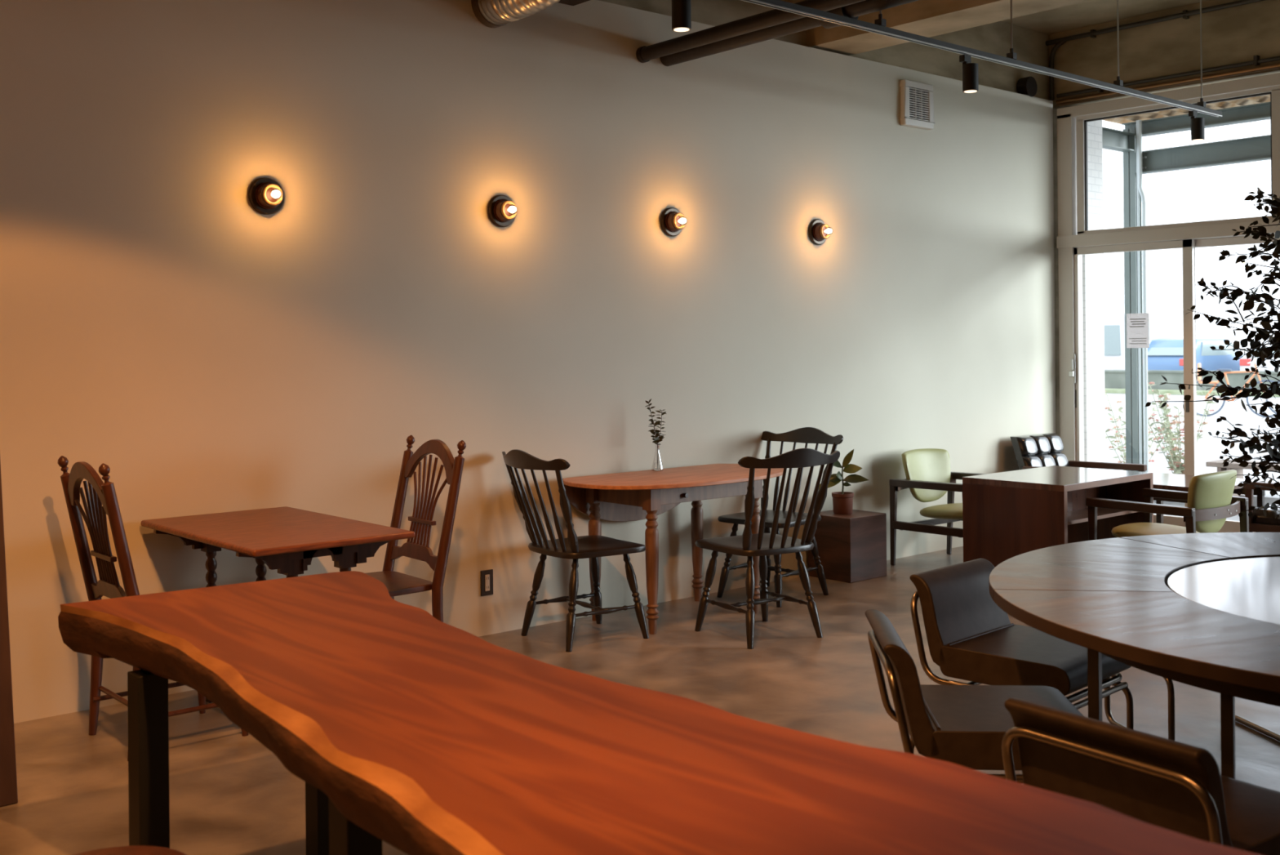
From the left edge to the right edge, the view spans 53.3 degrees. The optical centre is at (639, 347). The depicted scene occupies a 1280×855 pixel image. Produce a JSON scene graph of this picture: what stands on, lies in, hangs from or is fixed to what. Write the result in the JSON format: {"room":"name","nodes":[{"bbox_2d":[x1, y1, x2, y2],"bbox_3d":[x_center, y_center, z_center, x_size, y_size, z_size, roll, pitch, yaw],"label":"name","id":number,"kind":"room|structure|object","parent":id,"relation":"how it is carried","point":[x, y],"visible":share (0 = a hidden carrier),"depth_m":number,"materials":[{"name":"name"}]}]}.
{"room":"cafe","nodes":[
{"label":"cafe","id":0,"kind":"room"},
{"bbox_2d":[0,0,1053,723],"bbox_3d":[-2.068,-0.195,5.152,13.660,3.230,0.080,-1,0,-41],"label":"wall","id":1,"kind":"structure","parent":0,"point":[218,353],"depth_m":6.17,"materials":[{"name":"white paint"}]},
{"bbox_2d":[248,177,284,214],"bbox_3d":[-1.573,-0.651,5.454,0.160,0.160,0.120,-1,0,-41],"label":"wall sconce","id":2,"kind":"object","parent":1,"relation":"attached to","point":[266,195],"visible":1,"depth_m":5.45,"materials":[{"name":"brown metal"}]},
{"bbox_2d":[254,182,279,208],"bbox_3d":[-1.589,-0.651,5.473,0.116,0.116,0.042,-1,0,-41],"label":"socket","id":3,"kind":"object","parent":2,"relation":"attached to","point":[263,190],"depth_m":5.45,"materials":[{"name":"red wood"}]},
{"bbox_2d":[480,568,493,595],"bbox_3d":[-0.747,1.150,6.231,0.072,0.124,0.012,-1,0,-41],"label":"wall outlet","id":4,"kind":"object","parent":1,"relation":"attached to","point":[486,575],"visible":1,"depth_m":6.22,"materials":[{"name":"grey plastic"}]},
{"bbox_2d":[488,195,517,226],"bbox_3d":[-0.646,-0.673,6.263,0.160,0.160,0.120,-1,0,-41],"label":"wall sconce","id":5,"kind":"object","parent":1,"relation":"attached to","point":[502,211],"visible":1,"depth_m":6.26,"materials":[{"name":"brown metal"}]},
{"bbox_2d":[493,199,511,222],"bbox_3d":[-0.663,-0.673,6.282,0.116,0.116,0.042,-1,0,-41],"label":"socket","id":6,"kind":"object","parent":5,"relation":"attached to","point":[501,213],"depth_m":6.26,"materials":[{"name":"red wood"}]},
{"bbox_2d":[471,0,559,27],"bbox_3d":[-0.445,-1.967,6.071,0.790,0.789,0.300,-1,0,28],"label":"flexible duct","id":7,"kind":"object","parent":1,"relation":"attached to","point":[491,13],"visible":1,"depth_m":6.09,"materials":[{"name":"silver metal"}]},
{"bbox_2d":[558,0,590,5],"bbox_3d":[0.943,-1.904,4.952,0.240,0.250,4.200,-1,0,-41],"label":"duct","id":8,"kind":"object","parent":1,"relation":"attached to","point":[571,2],"visible":0.83,"depth_m":6.53,"materials":[{"name":"black metal"}]},
{"bbox_2d":[660,207,687,236],"bbox_3d":[0.213,-0.692,7.012,0.160,0.160,0.120,-1,0,-41],"label":"wall sconce","id":9,"kind":"object","parent":1,"relation":"attached to","point":[672,221],"visible":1,"depth_m":7.01,"materials":[{"name":"brown metal"}]},
{"bbox_2d":[665,211,681,232],"bbox_3d":[0.196,-0.692,7.031,0.116,0.116,0.042,-1,0,-41],"label":"socket","id":10,"kind":"object","parent":9,"relation":"attached to","point":[673,224],"depth_m":7.01,"materials":[{"name":"red wood"}]},
{"bbox_2d":[635,0,866,62],"bbox_3d":[3.165,-1.650,3.306,0.086,0.155,9.601,-1,0,-41],"label":"pipe","id":11,"kind":"object","parent":1,"relation":"attached to","point":[774,17],"visible":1,"depth_m":6.37,"materials":[{"name":"black metal"}]},
{"bbox_2d":[659,0,919,66],"bbox_3d":[3.301,-1.649,3.424,0.136,0.168,9.600,-1,0,-41],"label":"pipe","id":12,"kind":"object","parent":1,"relation":"attached to","point":[855,11],"visible":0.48,"depth_m":6.36,"materials":[{"name":"black metal"}]},
{"bbox_2d":[808,218,832,244],"bbox_3d":[1.132,-0.709,7.814,0.160,0.160,0.120,-1,0,-41],"label":"wall sconce","id":13,"kind":"object","parent":1,"relation":"attached to","point":[819,231],"visible":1,"depth_m":7.81,"materials":[{"name":"brown metal"}]},
{"bbox_2d":[813,222,826,241],"bbox_3d":[1.116,-0.709,7.833,0.116,0.116,0.042,-1,0,-41],"label":"socket","id":14,"kind":"object","parent":13,"relation":"attached to","point":[820,234],"depth_m":7.81,"materials":[{"name":"red wood"}]},
{"bbox_2d":[898,79,934,129],"bbox_3d":[1.845,-1.613,8.493,0.326,0.300,0.045,-1,0,-41],"label":"air vent","id":15,"kind":"object","parent":1,"relation":"in","point":[917,101],"visible":1,"depth_m":8.47,"materials":[{"name":"white plastic"}]},
{"bbox_2d":[1049,100,1056,433],"bbox_3d":[3.094,-0.244,9.655,0.040,3.230,0.080,-1,0,-41],"label":"trim","id":16,"kind":"structure","parent":1,"relation":"attached to","point":[1051,101],"depth_m":9.62,"materials":[{"name":"grey paint"}]},
{"bbox_2d":[0,546,1279,854],"bbox_3d":[1.171,1.449,1.640,13.900,0.120,9.950,-1,0,-41],"label":"floor","id":17,"kind":"structure","parent":0,"point":[229,793],"depth_m":4.86,"materials":[{"name":"concrete"}]},
{"bbox_2d":[0,461,17,806],"bbox_3d":[-2.283,0.872,3.920,0.580,1.102,0.381,-1,0,-41],"label":"board","id":18,"kind":"object","parent":17,"relation":"on","point":[8,779],"visible":1,"depth_m":3.99,"materials":[{"name":"brown wood"}]},
{"bbox_2d":[72,844,186,854],"bbox_3d":[-0.966,1.184,2.299,0.330,0.453,0.330,-1,0,-41],"label":"round stool","id":19,"kind":"object","parent":17,"relation":"on","point":[133,849],"visible":1,"depth_m":2.42,"materials":[{"name":"brown wood"}]},
{"bbox_2d":[57,455,248,760],"bbox_3d":[-1.754,0.904,4.633,0.546,1.028,0.484,-1,0,-41],"label":"chair","id":20,"kind":"object","parent":17,"relation":"on","point":[101,493],"visible":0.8,"depth_m":4.52,"materials":[{"name":"brown wood"}]},
{"bbox_2d":[141,506,415,702],"bbox_3d":[-1.402,1.049,4.912,0.650,0.728,1.060,-1,0,-41],"label":"table","id":21,"kind":"object","parent":17,"relation":"on","point":[286,539],"visible":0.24,"depth_m":4.73,"materials":[{"name":"brown wood"}]},
{"bbox_2d":[364,435,466,622],"bbox_3d":[-1.062,0.898,5.240,0.546,1.028,0.484,-1,0,-38],"label":"chair","id":22,"kind":"object","parent":17,"relation":"on","point":[397,583],"visible":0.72,"depth_m":5.31,"materials":[{"name":"brown wood"}]},
{"bbox_2d":[502,448,648,651],"bbox_3d":[-0.330,0.941,6.138,0.608,0.930,0.585,-1,0,-35],"label":"chair","id":23,"kind":"object","parent":17,"relation":"on","point":[575,547],"visible":1,"depth_m":6.04,"materials":[{"name":"black paint"}]},
{"bbox_2d":[57,570,1261,854],"bbox_3d":[-0.021,1.030,2.090,0.842,0.740,3.830,-1,0,-38],"label":"table","id":24,"kind":"object","parent":17,"relation":"on","point":[414,731],"visible":1,"depth_m":2.13,"materials":[{"name":"brown wood"}]},
{"bbox_2d":[562,463,783,634],"bbox_3d":[0.231,1.027,6.576,1.310,0.742,0.700,-1,0,-41],"label":"table","id":25,"kind":"object","parent":17,"relation":"on","point":[633,495],"visible":0.73,"depth_m":6.50,"materials":[{"name":"orange wood"}]},
{"bbox_2d":[651,445,663,471],"bbox_3d":[0.093,0.590,6.791,0.064,0.133,0.064,-1,0,-41],"label":"glass vase","id":26,"kind":"object","parent":25,"relation":"on","point":[654,462],"visible":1,"depth_m":6.78,"materials":[{"name":"clear glass"}]},
{"bbox_2d":[645,398,666,469],"bbox_3d":[0.085,0.461,6.787,0.118,0.376,0.043,-1,0,-5],"label":"twig","id":27,"kind":"object","parent":26,"relation":"in","point":[657,439],"visible":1,"depth_m":6.79,"materials":[{"name":"brown"}]},
{"bbox_2d":[694,448,839,648],"bbox_3d":[0.606,0.932,6.141,0.585,0.930,0.608,-1,0,-31],"label":"chair","id":28,"kind":"object","parent":17,"relation":"on","point":[761,544],"visible":1,"depth_m":6.02,"materials":[{"name":"black paint"}]},
{"bbox_2d":[716,426,843,606],"bbox_3d":[0.788,0.930,7.193,0.585,0.930,0.608,-1,0,43],"label":"chair","id":29,"kind":"object","parent":17,"relation":"on","point":[806,435],"visible":0.6,"depth_m":7.20,"materials":[{"name":"black paint"}]},
{"bbox_2d":[808,509,886,582],"bbox_3d":[1.259,1.198,7.743,0.344,0.380,0.330,-1,0,-41],"label":"cube","id":30,"kind":"object","parent":17,"relation":"on","point":[852,547],"visible":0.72,"depth_m":7.61,"materials":[{"name":"brown wood"}]},
{"bbox_2d":[818,448,868,514],"bbox_3d":[1.226,0.812,7.742,0.331,0.392,0.134,-1,0,13],"label":"rubber plant","id":31,"kind":"object","parent":30,"relation":"on","point":[842,501],"visible":0.96,"depth_m":7.72,"materials":[{"name":"green plant"}]},
{"bbox_2d":[888,448,986,564],"bbox_3d":[2.012,1.021,8.095,0.688,0.720,0.628,-1,0,-41],"label":"armchair","id":32,"kind":"object","parent":17,"relation":"on","point":[929,475],"visible":0.73,"depth_m":8.12,"materials":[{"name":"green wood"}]},
{"bbox_2d":[919,502,962,519],"bbox_3d":[2.041,1.036,8.062,0.490,0.094,0.500,-1,0,-41],"label":"seat cushion","id":33,"kind":"object","parent":32,"relation":"on","point":[953,510],"depth_m":7.93,"materials":[{"name":"green leather"}]},
{"bbox_2d":[865,608,1084,782],"bbox_3d":[0.919,1.072,3.447,0.563,0.637,0.496,-1,0,4],"label":"chair","id":34,"kind":"object","parent":17,"relation":"on","point":[966,726],"visible":0.57,"depth_m":3.28,"materials":[{"name":"brown leather"}]},
{"bbox_2d":[920,684,1084,769],"bbox_3d":[0.974,1.020,3.443,0.451,0.098,0.450,-1,0,4],"label":"seat cushion","id":35,"kind":"object","parent":34,"relation":"on","point":[967,728],"depth_m":3.33,"materials":[{"name":"brown leather"}]},
{"bbox_2d":[909,558,1133,728],"bbox_3d":[1.254,1.069,4.198,0.563,0.637,0.496,-1,0,45],"label":"chair","id":36,"kind":"object","parent":17,"relation":"on","point":[970,637],"visible":0.66,"depth_m":4.17,"materials":[{"name":"black leather"}]},
{"bbox_2d":[939,623,1130,695],"bbox_3d":[1.293,1.017,4.158,0.451,0.098,0.450,-1,0,45],"label":"seat cushion","id":37,"kind":"object","parent":36,"relation":"on","point":[990,654],"depth_m":4.06,"materials":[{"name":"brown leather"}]},
{"bbox_2d":[962,465,1153,567],"bbox_3d":[2.424,1.057,7.372,0.970,0.640,0.642,-1,0,-41],"label":"desk","id":38,"kind":"object","parent":17,"relation":"on","point":[1007,514],"visible":0.61,"depth_m":7.17,"materials":[{"name":"brown wood"}]},
{"bbox_2d":[1067,506,1137,524],"bbox_3d":[2.516,0.956,7.266,0.910,0.020,0.245,-1,0,-41],"label":"shelf","id":39,"kind":"object","parent":38,"relation":"attached to","point":[1075,514],"depth_m":7.28,"materials":[{"name":"brown wood"}]},
{"bbox_2d":[1010,432,1146,471],"bbox_3d":[3.090,1.004,9.034,0.668,0.734,0.726,-1,0,-41],"label":"tufted armchair","id":40,"kind":"object","parent":17,"relation":"on","point":[1039,450],"visible":0.33,"depth_m":9.16,"materials":[{"name":"black leather"}]},
{"bbox_2d":[1010,432,1069,469],"bbox_3d":[2.922,0.838,9.225,0.520,0.399,0.219,-1,0,-41],"label":"cushion","id":41,"kind":"object","parent":40,"relation":"on","point":[1039,450],"depth_m":9.17,"materials":[{"name":"white fabric"}]},
{"bbox_2d":[988,532,1279,778],"bbox_3d":[2.130,1.020,3.396,2.310,0.720,2.310,-1,0,-41],"label":"round table","id":42,"kind":"object","parent":17,"relation":"on","point":[1215,625],"visible":1,"depth_m":3.34,"materials":[{"name":"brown wood"}]},
{"bbox_2d":[1001,697,1279,854],"bbox_3d":[1.142,1.070,2.718,0.563,0.637,0.496,-1,0,-35],"label":"chair","id":43,"kind":"object","parent":17,"relation":"on","point":[1177,786],"visible":0.62,"depth_m":2.56,"materials":[{"name":"brown leather"}]},
{"bbox_2d":[1220,774,1279,854],"bbox_3d":[1.187,1.018,2.751,0.451,0.098,0.450,-1,0,-35],"label":"seat cushion","id":44,"kind":"object","parent":43,"relation":"on","point":[1252,811],"depth_m":2.63,"materials":[{"name":"brown leather"}]},
{"bbox_2d":[1085,469,1248,540],"bbox_3d":[2.888,1.013,6.938,0.688,0.720,0.628,-1,0,-41],"label":"armchair","id":45,"kind":"object","parent":17,"relation":"on","point":[1211,500],"visible":0.69,"depth_m":6.74,"materials":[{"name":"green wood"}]},
{"bbox_2d":[1111,522,1199,537],"bbox_3d":[2.860,1.028,6.971,0.490,0.094,0.500,-1,0,-41],"label":"seat cushion","id":46,"kind":"object","parent":45,"relation":"on","point":[1133,529],"depth_m":6.93,"materials":[{"name":"green leather"}]},
{"bbox_2d":[1104,585,1279,741],"bbox_3d":[1.978,1.062,4.581,0.496,0.637,0.563,-1,0,-9],"label":"chair","id":47,"kind":"object","parent":17,"relation":"on","point":[1171,690],"visible":0.1,"depth_m":4.49,"materials":[{"name":"metal"}]},
{"bbox_2d":[1152,472,1265,523],"bbox_3d":[3.546,1.116,8.299,0.720,0.500,0.720,-1,0,-41],"label":"side table","id":48,"kind":"object","parent":17,"relation":"on","point":[1175,482],"visible":0.19,"depth_m":8.25,"materials":[{"name":"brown wood"}]},
{"bbox_2d":[1145,186,1279,517],"bbox_3d":[2.730,0.343,5.260,1.337,2.063,0.891,-1,0,-32],"label":"indoor tree","id":49,"kind":"object","parent":17,"relation":"on","point":[1264,353],"visible":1,"depth_m":5.30,"materials":[{"name":"green plant"}]},
{"bbox_2d":[1243,480,1279,532],"bbox_3d":[4.193,0.993,7.785,0.668,0.734,0.726,-1,0,-41],"label":"tufted armchair","id":50,"kind":"object","parent":17,"relation":"on","point":[1258,522],"visible":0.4,"depth_m":7.79,"materials":[{"name":"brown wood"}]},
{"bbox_2d":[1253,503,1279,524],"bbox_3d":[4.125,1.041,7.863,0.540,0.100,0.520,-1,0,-41],"label":"seat cushion","id":51,"kind":"object","parent":50,"relation":"on","point":[1273,517],"depth_m":7.80,"materials":[{"name":"black leather"}]},
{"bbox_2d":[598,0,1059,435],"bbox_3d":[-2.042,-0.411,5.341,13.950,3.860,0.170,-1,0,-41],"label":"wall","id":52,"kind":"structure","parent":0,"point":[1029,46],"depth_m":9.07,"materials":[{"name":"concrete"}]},
{"bbox_2d":[1016,76,1037,97],"bbox_3d":[2.872,-1.927,9.465,0.150,0.150,0.085,-1,0,-41],"label":"junction box","id":53,"kind":"object","parent":52,"relation":"attached to","point":[1027,86],"visible":0.86,"depth_m":9.43,"materials":[{"name":"black metal"}]},
{"bbox_2d":[1001,0,1211,35],"bbox_3d":[1.153,-2.471,1.656,13.950,0.200,9.950,-1,0,-41],"label":"ceiling","id":54,"kind":"structure","parent":0,"point":[1093,12],"depth_m":9.14,"materials":[{"name":"concrete"}]},
{"bbox_2d":[805,0,1091,55],"bbox_3d":[4.388,-2.147,4.363,0.380,0.510,9.780,-1,0,-41],"label":"ceiling beam","id":55,"kind":"structure","parent":54,"relation":"attached to","point":[925,18],"depth_m":7.36,"materials":[{"name":"concrete"}]},
{"bbox_2d":[741,0,1222,116],"bbox_3d":[0.831,-1.921,5.743,7.830,0.894,0.040,-1,0,-41],"label":"rail","id":56,"kind":"object","parent":54,"relation":"hanging from","point":[879,27],"visible":1,"depth_m":6.61,"materials":[{"name":"grey metal"}]},
{"bbox_2d":[671,0,691,31],"bbox_3d":[0.164,-1.366,5.122,0.078,0.187,0.085,-1,0,-41],"label":"spot lamp","id":57,"kind":"object","parent":56,"relation":"attached to","point":[681,9],"visible":1,"depth_m":5.09,"materials":[{"name":"black metal"}]},
{"bbox_2d":[959,54,978,93],"bbox_3d":[1.663,-1.380,6.430,0.078,0.187,0.085,-1,0,-41],"label":"spot lamp","id":58,"kind":"object","parent":56,"relation":"attached to","point":[970,70],"visible":1,"depth_m":6.40,"materials":[{"name":"black metal"}]},
{"bbox_2d":[1188,111,1204,141],"bbox_3d":[3.517,-1.398,8.047,0.078,0.187,0.085,-1,0,-41],"label":"spot lamp","id":59,"kind":"object","parent":56,"relation":"attached to","point":[1197,125],"visible":1,"depth_m":8.02,"materials":[{"name":"black metal"}]},
{"bbox_2d":[1048,0,1279,109],"bbox_3d":[6.426,-2.141,6.141,0.210,0.560,9.780,-1,0,-41],"label":"ceiling beam","id":60,"kind":"structure","parent":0,"point":[1236,34],"depth_m":9.03,"materials":[{"name":"concrete"}]},
{"bbox_2d":[1045,0,1266,100],"bbox_3d":[5.441,-2.135,7.068,0.046,0.467,7.473,-1,0,-41],"label":"pipe","id":61,"kind":"object","parent":60,"relation":"attached to","point":[1185,14],"visible":0.86,"depth_m":9.22,"materials":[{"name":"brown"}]},
{"bbox_2d":[1056,62,1279,104],"bbox_3d":[5.565,-1.878,6.927,0.032,0.032,7.300,-1,0,-41],"label":"pipe","id":62,"kind":"object","parent":60,"relation":"attached to","point":[1274,65],"visible":1,"depth_m":8.95,"materials":[{"name":"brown metal"}]},
{"bbox_2d":[1056,55,1279,97],"bbox_3d":[5.569,-1.938,6.931,0.044,0.064,7.300,-1,0,-41],"label":"pipe","id":63,"kind":"object","parent":60,"relation":"attached to","point":[1256,61],"visible":0.81,"depth_m":8.92,"materials":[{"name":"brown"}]},
{"bbox_3d":[8.416,-0.280,3.774,0.250,3.200,3.620,-1,0,-41],"label":"wall","id":64,"kind":"structure","parent":0,"visible":0},
{"bbox_2d":[1068,239,1196,526],"bbox_3d":[3.546,0.294,9.235,0.080,2.091,0.946,-1,0,-41],"label":"door","id":65,"kind":"structure","parent":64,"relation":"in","point":[1188,246],"depth_m":8.93,"materials":[{"name":"white paint"}]},
{"bbox_2d":[1126,312,1149,347],"bbox_3d":[3.594,-0.119,9.207,0.003,0.250,0.170,-1,0,-41],"label":"paper notice","id":66,"kind":"object","parent":65,"relation":"attached to","point":[1137,324],"visible":1,"depth_m":9.21,"materials":[{"name":"grey paper"}]},
{"bbox_2d":[1056,72,1279,461],"bbox_3d":[5.214,-0.233,7.393,0.180,3.174,6.084,-1,0,-41],"label":"window frame","id":67,"kind":"structure","parent":64,"relation":"attached to","point":[1067,239],"depth_m":9.55,"materials":[{"name":"white paint"}]},
{"bbox_2d":[1075,85,1279,235],"bbox_3d":[3.777,-1.293,9.012,0.060,0.905,1.480,-1,0,-41],"label":"window","id":68,"kind":"structure","parent":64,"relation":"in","point":[1274,91],"depth_m":9.08,"materials":[{"name":"white paint"}]},
{"bbox_2d":[1182,234,1279,532],"bbox_3d":[4.203,0.288,8.587,0.040,2.091,1.086,-1,0,-41],"label":"door","id":69,"kind":"structure","parent":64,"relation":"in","point":[1229,526],"depth_m":8.75,"materials":[{"name":"white paint"}]},
{"label":"outside","id":70,"kind":"structure","parent":0,"visible":0},
{"bbox_2d":[1104,393,1279,520],"bbox_3d":[34.951,1.146,50.384,101.100,0.145,90.000,-1,0,-41],"label":"ground","id":71,"kind":"structure","parent":70,"point":[1209,448],"depth_m":20.63,"materials":[{"name":"grey concrete"}]},
{"bbox_2d":[1082,120,1105,462],"bbox_3d":[3.401,-0.292,9.843,0.270,3.320,0.240,-1,0,-41],"label":"wall","id":72,"kind":"structure","parent":71,"relation":"on","point":[1093,321],"depth_m":9.75,"materials":[{"name":"white paint"}]},
{"bbox_2d":[1104,391,1166,462],"bbox_3d":[4.520,0.870,11.590,0.564,0.976,0.677,-1,0,24],"label":"flowering shrub","id":73,"kind":"object","parent":71,"relation":"on","point":[1119,447],"visible":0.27,"depth_m":11.62,"materials":[{"name":"green plant"}]},
{"bbox_2d":[1103,312,1179,369],"bbox_3d":[15.414,0.104,39.986,1.770,2.300,4.600,-1,0,45],"label":"van","id":74,"kind":"object","parent":71,"relation":"on","point":[1162,326],"visible":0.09,"depth_m":38.27,"materials":[{"name":"grey paint"}]},
{"bbox_2d":[1142,382,1216,474],"bbox_3d":[4.723,0.831,11.166,0.592,1.052,0.818,-1,0,27],"label":"flowering shrub","id":75,"kind":"object","parent":71,"relation":"on","point":[1175,463],"visible":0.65,"depth_m":11.10,"materials":[{"name":"green plant"}]},
{"bbox_2d":[1102,94,1271,471],"bbox_3d":[6.735,-0.344,7.298,1.850,3.360,9.300,-1,0,-41],"label":"exterior steel structure","id":76,"kind":"object","parent":71,"relation":"on","point":[1255,108],"visible":0.43,"depth_m":10.87,"materials":[{"name":"grey metal"}]},
{"bbox_2d":[1136,120,1148,471],"bbox_3d":[4.298,-0.291,10.905,0.034,3.300,0.081,-1,0,-41],"label":"drain pipe","id":77,"kind":"object","parent":76,"relation":"attached to","point":[1139,122],"visible":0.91,"depth_m":10.89,"materials":[{"name":"grey plastic"}]},
{"bbox_2d":[1104,369,1279,391],"bbox_3d":[22.457,0.877,26.217,0.400,0.620,70.000,-1,0,-41],"label":"wall","id":78,"kind":"structure","parent":71,"relation":"on","point":[1113,379],"depth_m":34.96,"materials":[{"name":"white concrete"}]},
{"bbox_2d":[1104,388,1279,396],"bbox_3d":[21.932,1.142,25.757,0.900,0.100,70.000,-1,0,-41],"label":"grass strip","id":79,"kind":"object","parent":71,"relation":"on","point":[1176,392],"visible":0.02,"depth_m":34.10,"materials":[{"name":"green plant"}]},
{"bbox_2d":[1147,337,1242,370],"bbox_3d":[16.588,0.492,38.021,3.820,1.500,1.670,-1,0,-38],"label":"parked car","id":80,"kind":"object","parent":71,"relation":"on","point":[1162,353],"visible":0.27,"depth_m":37.07,"materials":[{"name":"blue paint"}]},
{"bbox_2d":[1179,358,1183,365],"bbox_3d":[15.539,0.432,36.360,0.120,0.200,0.280,-1,0,-38],"label":"tail lamp","id":81,"kind":"object","parent":80,"relation":"attached to","point":[1181,360],"depth_m":36.38,"materials":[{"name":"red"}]},
{"bbox_2d":[1153,490,1279,507],"bbox_3d":[5.203,1.341,10.898,0.650,0.220,3.200,-1,0,-41],"label":"kerb","id":82,"kind":"object","parent":71,"relation":"on","point":[1268,499],"visible":0.11,"depth_m":10.54,"materials":[{"name":"grey concrete"}]},
{"bbox_2d":[1196,360,1279,417],"bbox_3d":[11.088,0.780,23.732,1.736,1.035,0.536,-1,0,29],"label":"bicycle","id":83,"kind":"object","parent":71,"relation":"on","point":[1226,371],"visible":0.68,"depth_m":23.78,"materials":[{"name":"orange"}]},
{"bbox_2d":[1205,459,1279,496],"bbox_3d":[5.356,1.149,10.150,0.320,0.400,1.570,-1,0,-41],"label":"bench","id":84,"kind":"object","parent":71,"relation":"on","point":[1233,465],"visible":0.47,"depth_m":10.56,"materials":[{"name":"brown wood"}]},
{"bbox_2d":[1239,338,1279,370],"bbox_3d":[18.792,0.471,36.559,1.720,1.500,4.220,-1,0,44],"label":"parked car","id":85,"kind":"object","parent":71,"relation":"on","point":[1243,362],"visible":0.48,"depth_m":35.43,"materials":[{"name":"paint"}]},
{"bbox_2d":[1239,358,1251,365],"bbox_3d":[16.880,0.420,35.553,0.280,0.200,0.120,-1,0,44],"label":"tail lamp","id":86,"kind":"object","parent":85,"relation":"attached to","point":[1243,362],"depth_m":35.50,"materials":[{"name":"red plastic"}]},
{"bbox_2d":[1265,380,1279,413],"bbox_3d":[12.366,0.768,23.255,1.736,1.035,0.536,-1,0,34],"label":"bicycle","id":87,"kind":"object","parent":71,"relation":"on","point":[1269,407],"visible":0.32,"depth_m":23.66,"materials":[{"name":"blue"}]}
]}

